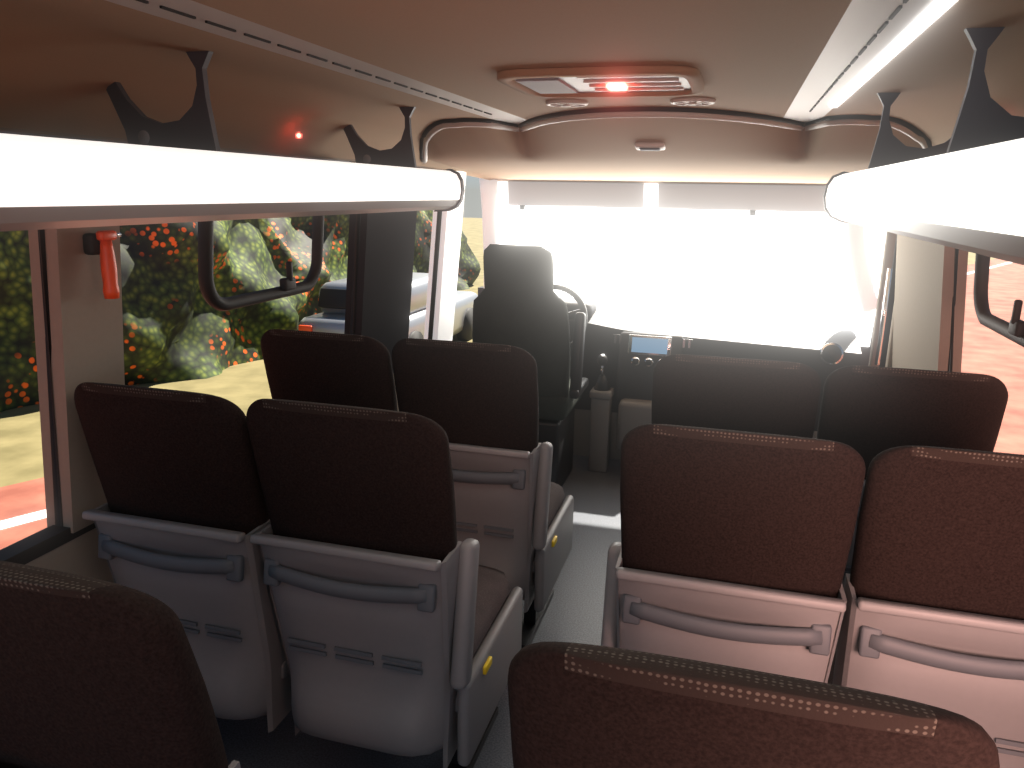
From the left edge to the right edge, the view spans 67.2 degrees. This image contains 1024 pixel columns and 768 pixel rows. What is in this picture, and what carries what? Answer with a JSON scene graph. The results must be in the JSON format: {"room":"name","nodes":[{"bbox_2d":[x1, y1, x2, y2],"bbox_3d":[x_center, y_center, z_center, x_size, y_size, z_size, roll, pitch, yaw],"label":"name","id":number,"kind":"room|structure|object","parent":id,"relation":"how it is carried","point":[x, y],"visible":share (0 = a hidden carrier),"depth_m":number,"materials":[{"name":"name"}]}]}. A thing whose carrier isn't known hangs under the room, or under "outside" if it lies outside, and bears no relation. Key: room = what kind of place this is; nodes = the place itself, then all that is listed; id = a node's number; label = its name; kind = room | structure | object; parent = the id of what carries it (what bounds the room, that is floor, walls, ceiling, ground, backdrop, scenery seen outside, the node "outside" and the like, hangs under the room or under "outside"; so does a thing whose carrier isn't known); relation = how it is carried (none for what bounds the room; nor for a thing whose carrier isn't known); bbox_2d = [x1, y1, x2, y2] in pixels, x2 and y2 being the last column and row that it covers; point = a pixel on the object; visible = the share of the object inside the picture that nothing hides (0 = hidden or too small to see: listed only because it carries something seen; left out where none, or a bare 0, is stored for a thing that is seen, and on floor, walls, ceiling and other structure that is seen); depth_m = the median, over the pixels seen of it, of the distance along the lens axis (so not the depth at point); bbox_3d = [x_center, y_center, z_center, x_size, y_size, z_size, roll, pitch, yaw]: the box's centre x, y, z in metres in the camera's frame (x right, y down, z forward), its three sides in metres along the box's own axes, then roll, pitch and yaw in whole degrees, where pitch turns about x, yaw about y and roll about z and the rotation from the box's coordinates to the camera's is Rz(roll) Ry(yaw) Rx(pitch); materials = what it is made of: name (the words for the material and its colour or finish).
{"room":"bus interior","nodes":[
{"label":"bus interior","id":0,"kind":"room"},
{"bbox_2d":[0,127,465,582],"bbox_3d":[-1.050,0.107,2.101,0.177,1.935,5.100,5,15,15],"label":"wall","id":1,"kind":"structure","parent":0,"point":[86,327],"depth_m":1.95,"materials":[{"name":"beige plastic"}]},
{"bbox_2d":[38,229,62,526],"bbox_3d":[-1.423,0.180,0.745,0.113,0.984,2.340,5,15,15],"label":"window","id":2,"kind":"structure","parent":1,"relation":"in","point":[41,233],"depth_m":1.86,"materials":[{"name":"black rubber"}]},
{"bbox_2d":[83,230,121,298],"bbox_3d":[-0.982,-0.290,1.867,0.058,0.162,0.082,5,15,15],"label":"hammer","id":3,"kind":"object","parent":1,"relation":"attached to","point":[100,242],"visible":1,"depth_m":1.84,"materials":[{"name":"red plastic"}]},
{"bbox_2d":[0,51,464,231],"bbox_3d":[-0.904,-0.423,1.195,0.485,0.368,3.630,5,15,15],"label":"luggage rack","id":4,"kind":"object","parent":1,"relation":"attached to","point":[178,171],"visible":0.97,"depth_m":1.55,"materials":[{"name":"white plastic"}]},
{"bbox_2d":[198,214,360,334],"bbox_3d":[-0.855,-0.289,2.654,0.127,0.982,1.395,5,15,15],"label":"window","id":5,"kind":"structure","parent":1,"relation":"in","point":[288,286],"depth_m":2.67,"materials":[{"name":"black rubber"}]},
{"bbox_2d":[428,211,441,338],"bbox_3d":[-0.470,-0.617,3.991,0.112,0.971,0.446,5,15,15],"label":"window","id":6,"kind":"structure","parent":1,"relation":"in","point":[439,214],"depth_m":4.20,"materials":[{"name":"black rubber"}]},
{"bbox_2d":[216,455,620,767],"bbox_3d":[0.195,1.075,2.429,2.500,0.060,5.950,5,15,15],"label":"floor","id":7,"kind":"structure","parent":0,"point":[574,614],"depth_m":2.86,"materials":[{"name":"grey plastic"}]},
{"bbox_2d":[0,560,240,767],"bbox_3d":[-0.612,0.734,1.268,0.485,1.140,0.417,5,15,15],"label":"passenger seat","id":8,"kind":"object","parent":7,"relation":"on","point":[95,673],"visible":1,"depth_m":0.97,"materials":[{"name":"brown fabric"}]},
{"bbox_2d":[74,382,291,732],"bbox_3d":[-0.768,0.491,2.203,0.465,1.150,0.669,5,15,15],"label":"passenger seat","id":9,"kind":"object","parent":7,"relation":"on","point":[177,471],"visible":0.77,"depth_m":1.87,"materials":[{"name":"grey plastic"}]},
{"bbox_2d":[260,329,397,410],"bbox_3d":[-0.552,0.315,2.921,0.465,1.150,0.669,5,15,15],"label":"passenger seat","id":10,"kind":"object","parent":7,"relation":"on","point":[307,366],"visible":0.28,"depth_m":2.52,"materials":[{"name":"brown fabric"}]},
{"bbox_2d":[246,399,522,767],"bbox_3d":[-0.289,0.530,2.083,0.516,1.150,0.669,5,15,15],"label":"passenger seat","id":11,"kind":"object","parent":7,"relation":"on","point":[396,640],"visible":1,"depth_m":1.79,"materials":[{"name":"grey plastic"}]},
{"bbox_2d":[391,338,573,648],"bbox_3d":[-0.073,0.354,2.800,0.511,1.150,0.669,5,15,15],"label":"passenger seat","id":12,"kind":"object","parent":7,"relation":"on","point":[484,397],"visible":0.73,"depth_m":2.47,"materials":[{"name":"brown fabric"}]},
{"bbox_2d":[472,244,588,486],"bbox_3d":[0.120,-0.091,4.188,0.594,1.345,0.610,5,15,15],"label":"seat","id":13,"kind":"object","parent":7,"relation":"on","point":[518,305],"visible":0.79,"depth_m":3.91,"materials":[{"name":"fabric"}]},
{"bbox_2d":[588,354,614,471],"bbox_3d":[0.520,0.165,4.499,0.130,0.710,0.137,5,15,15],"label":"gear shift","id":14,"kind":"object","parent":7,"relation":"on","point":[601,394],"visible":1,"depth_m":4.47,"materials":[{"name":"grey plastic"}]},
{"bbox_2d":[561,298,861,459],"bbox_3d":[0.891,-0.012,4.698,2.170,0.970,0.810,5,15,15],"label":"dashboard","id":15,"kind":"object","parent":7,"relation":"on","point":[633,341],"visible":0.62,"depth_m":4.42,"materials":[{"name":"grey plastic"}]},
{"bbox_2d":[554,284,587,349],"bbox_3d":[0.212,-0.360,4.331,0.434,0.386,0.232,5,15,15],"label":"steering wheel","id":16,"kind":"object","parent":15,"relation":"attached to","point":[565,289],"visible":0.22,"depth_m":4.30,"materials":[{"name":"black plastic"}]},
{"bbox_2d":[601,424,865,682],"bbox_3d":[0.514,0.576,1.955,0.511,1.150,0.669,5,15,15],"label":"passenger seat","id":17,"kind":"object","parent":7,"relation":"on","point":[733,549],"visible":0.75,"depth_m":1.60,"materials":[{"name":"brown fabric"}]},
{"bbox_2d":[651,354,820,437],"bbox_3d":[0.704,0.408,2.639,0.506,1.150,0.669,5,15,15],"label":"passenger seat","id":18,"kind":"object","parent":7,"relation":"on","point":[727,393],"visible":0.21,"depth_m":2.23,"materials":[{"name":"brown fabric"}]},
{"bbox_2d":[507,641,999,767],"bbox_3d":[0.281,0.766,1.181,0.516,1.150,0.669,5,15,15],"label":"passenger seat","id":19,"kind":"object","parent":7,"relation":"on","point":[572,705],"visible":1,"depth_m":0.75,"materials":[{"name":"brown fabric"}]},
{"bbox_2d":[817,365,1007,587],"bbox_3d":[1.186,0.444,2.528,0.465,1.150,0.669,5,15,15],"label":"passenger seat","id":20,"kind":"object","parent":7,"relation":"on","point":[872,410],"visible":0.21,"depth_m":2.13,"materials":[{"name":"brown fabric"}]},
{"bbox_2d":[827,446,1023,767],"bbox_3d":[0.996,0.612,1.843,0.465,1.150,0.669,5,15,15],"label":"passenger seat","id":21,"kind":"object","parent":7,"relation":"on","point":[934,586],"visible":0.78,"depth_m":1.52,"materials":[{"name":"brown fabric"}]},
{"bbox_2d":[0,0,1023,185],"bbox_3d":[0.226,-0.709,1.981,2.700,0.310,6.150,5,15,15],"label":"ceiling","id":22,"kind":"structure","parent":0,"point":[794,85],"depth_m":1.77,"materials":[{"name":"grey plastic"}]},
{"bbox_2d":[507,181,644,209],"bbox_3d":[0.382,-1.150,4.723,0.850,0.177,0.049,5,15,15],"label":"sun visor","id":23,"kind":"object","parent":22,"relation":"attached to","point":[521,194],"visible":0.98,"depth_m":4.71,"materials":[{"name":"grey"}]},
{"bbox_2d":[497,65,703,97],"bbox_3d":[0.242,-0.784,2.017,0.500,0.020,0.460,5,15,15],"label":"ceiling vent","id":24,"kind":"object","parent":22,"relation":"in","point":[659,80],"visible":1,"depth_m":1.96,"materials":[{"name":"grey plastic"}]},
{"bbox_2d":[635,142,665,150],"bbox_3d":[0.562,-0.965,3.132,0.120,0.032,0.069,5,15,15],"label":"dome light","id":25,"kind":"object","parent":22,"relation":"attached to","point":[642,146],"depth_m":3.11,"materials":[{"name":"white plastic"}]},
{"bbox_2d":[657,183,825,215],"bbox_3d":[1.329,-1.069,4.465,0.960,0.177,0.049,5,15,15],"label":"sun visor","id":26,"kind":"object","parent":22,"relation":"attached to","point":[735,197],"visible":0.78,"depth_m":4.45,"materials":[{"name":"grey"}]},
{"bbox_2d":[546,99,587,106],"bbox_3d":[0.179,-0.913,2.507,0.140,0.017,0.140,5,15,15],"label":"ceiling speaker","id":27,"kind":"object","parent":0,"point":[558,102],"depth_m":2.47},
{"bbox_2d":[478,178,876,365],"bbox_3d":[0.999,-0.432,4.904,2.700,1.717,0.575,5,15,15],"label":"windshield frame","id":28,"kind":"structure","parent":0,"point":[860,318],"depth_m":4.88,"materials":[{"name":"white plastic"}]},
{"bbox_2d":[670,97,715,105],"bbox_3d":[0.564,-0.880,2.402,0.140,0.017,0.140,5,15,15],"label":"ceiling speaker","id":29,"kind":"object","parent":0,"point":[688,101],"depth_m":2.37},
{"bbox_2d":[892,234,967,371],"bbox_3d":[1.244,0.301,1.486,0.177,1.935,5.120,5,15,15],"label":"pillar","id":30,"kind":"structure","parent":0,"point":[924,275],"depth_m":3.19,"materials":[{"name":"beige plastic"}]},
{"bbox_2d":[868,231,896,366],"bbox_3d":[2.005,-0.253,4.152,0.112,1.740,0.530,5,15,15],"label":"door","id":31,"kind":"structure","parent":30,"relation":"in","point":[882,337],"depth_m":4.14,"materials":[{"name":"grey metal"}]},
{"bbox_2d":[823,27,1023,264],"bbox_3d":[0.726,-0.265,0.680,0.485,0.368,3.490,5,15,15],"label":"luggage rack","id":32,"kind":"object","parent":30,"relation":"attached to","point":[965,192],"visible":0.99,"depth_m":1.23,"materials":[{"name":"white plastic"}]},
{"bbox_2d":[947,249,1023,371],"bbox_3d":[1.111,0.162,0.993,0.127,0.984,4.196,5,15,15],"label":"window","id":33,"kind":"structure","parent":30,"relation":"in","point":[1013,330],"depth_m":2.56,"materials":[{"name":"black rubber"}]},
{"label":"outside","id":34,"kind":"structure","parent":0,"visible":0},
{"bbox_2d":[0,218,1023,549],"bbox_3d":[2.352,0.150,10.054,120.000,0.100,120.000,5,15,15],"label":"ground","id":35,"kind":"structure","parent":34,"point":[737,262],"depth_m":23.33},
{"bbox_2d":[0,210,480,411],"bbox_3d":[-10.142,-1.934,7.328,7.713,5.004,32.723,10,17,32],"label":"hedge","id":36,"kind":"object","parent":35,"relation":"on","point":[171,333],"visible":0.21,"depth_m":10.23,"materials":[{"name":"green plant"}]},
{"bbox_2d":[298,272,477,340],"bbox_3d":[-1.784,-1.113,12.226,1.580,1.245,3.830,5,15,15],"label":"parked car","id":37,"kind":"object","parent":35,"relation":"on","point":[332,295],"visible":0.25,"depth_m":11.01,"materials":[{"name":"grey paint"}]}
]}

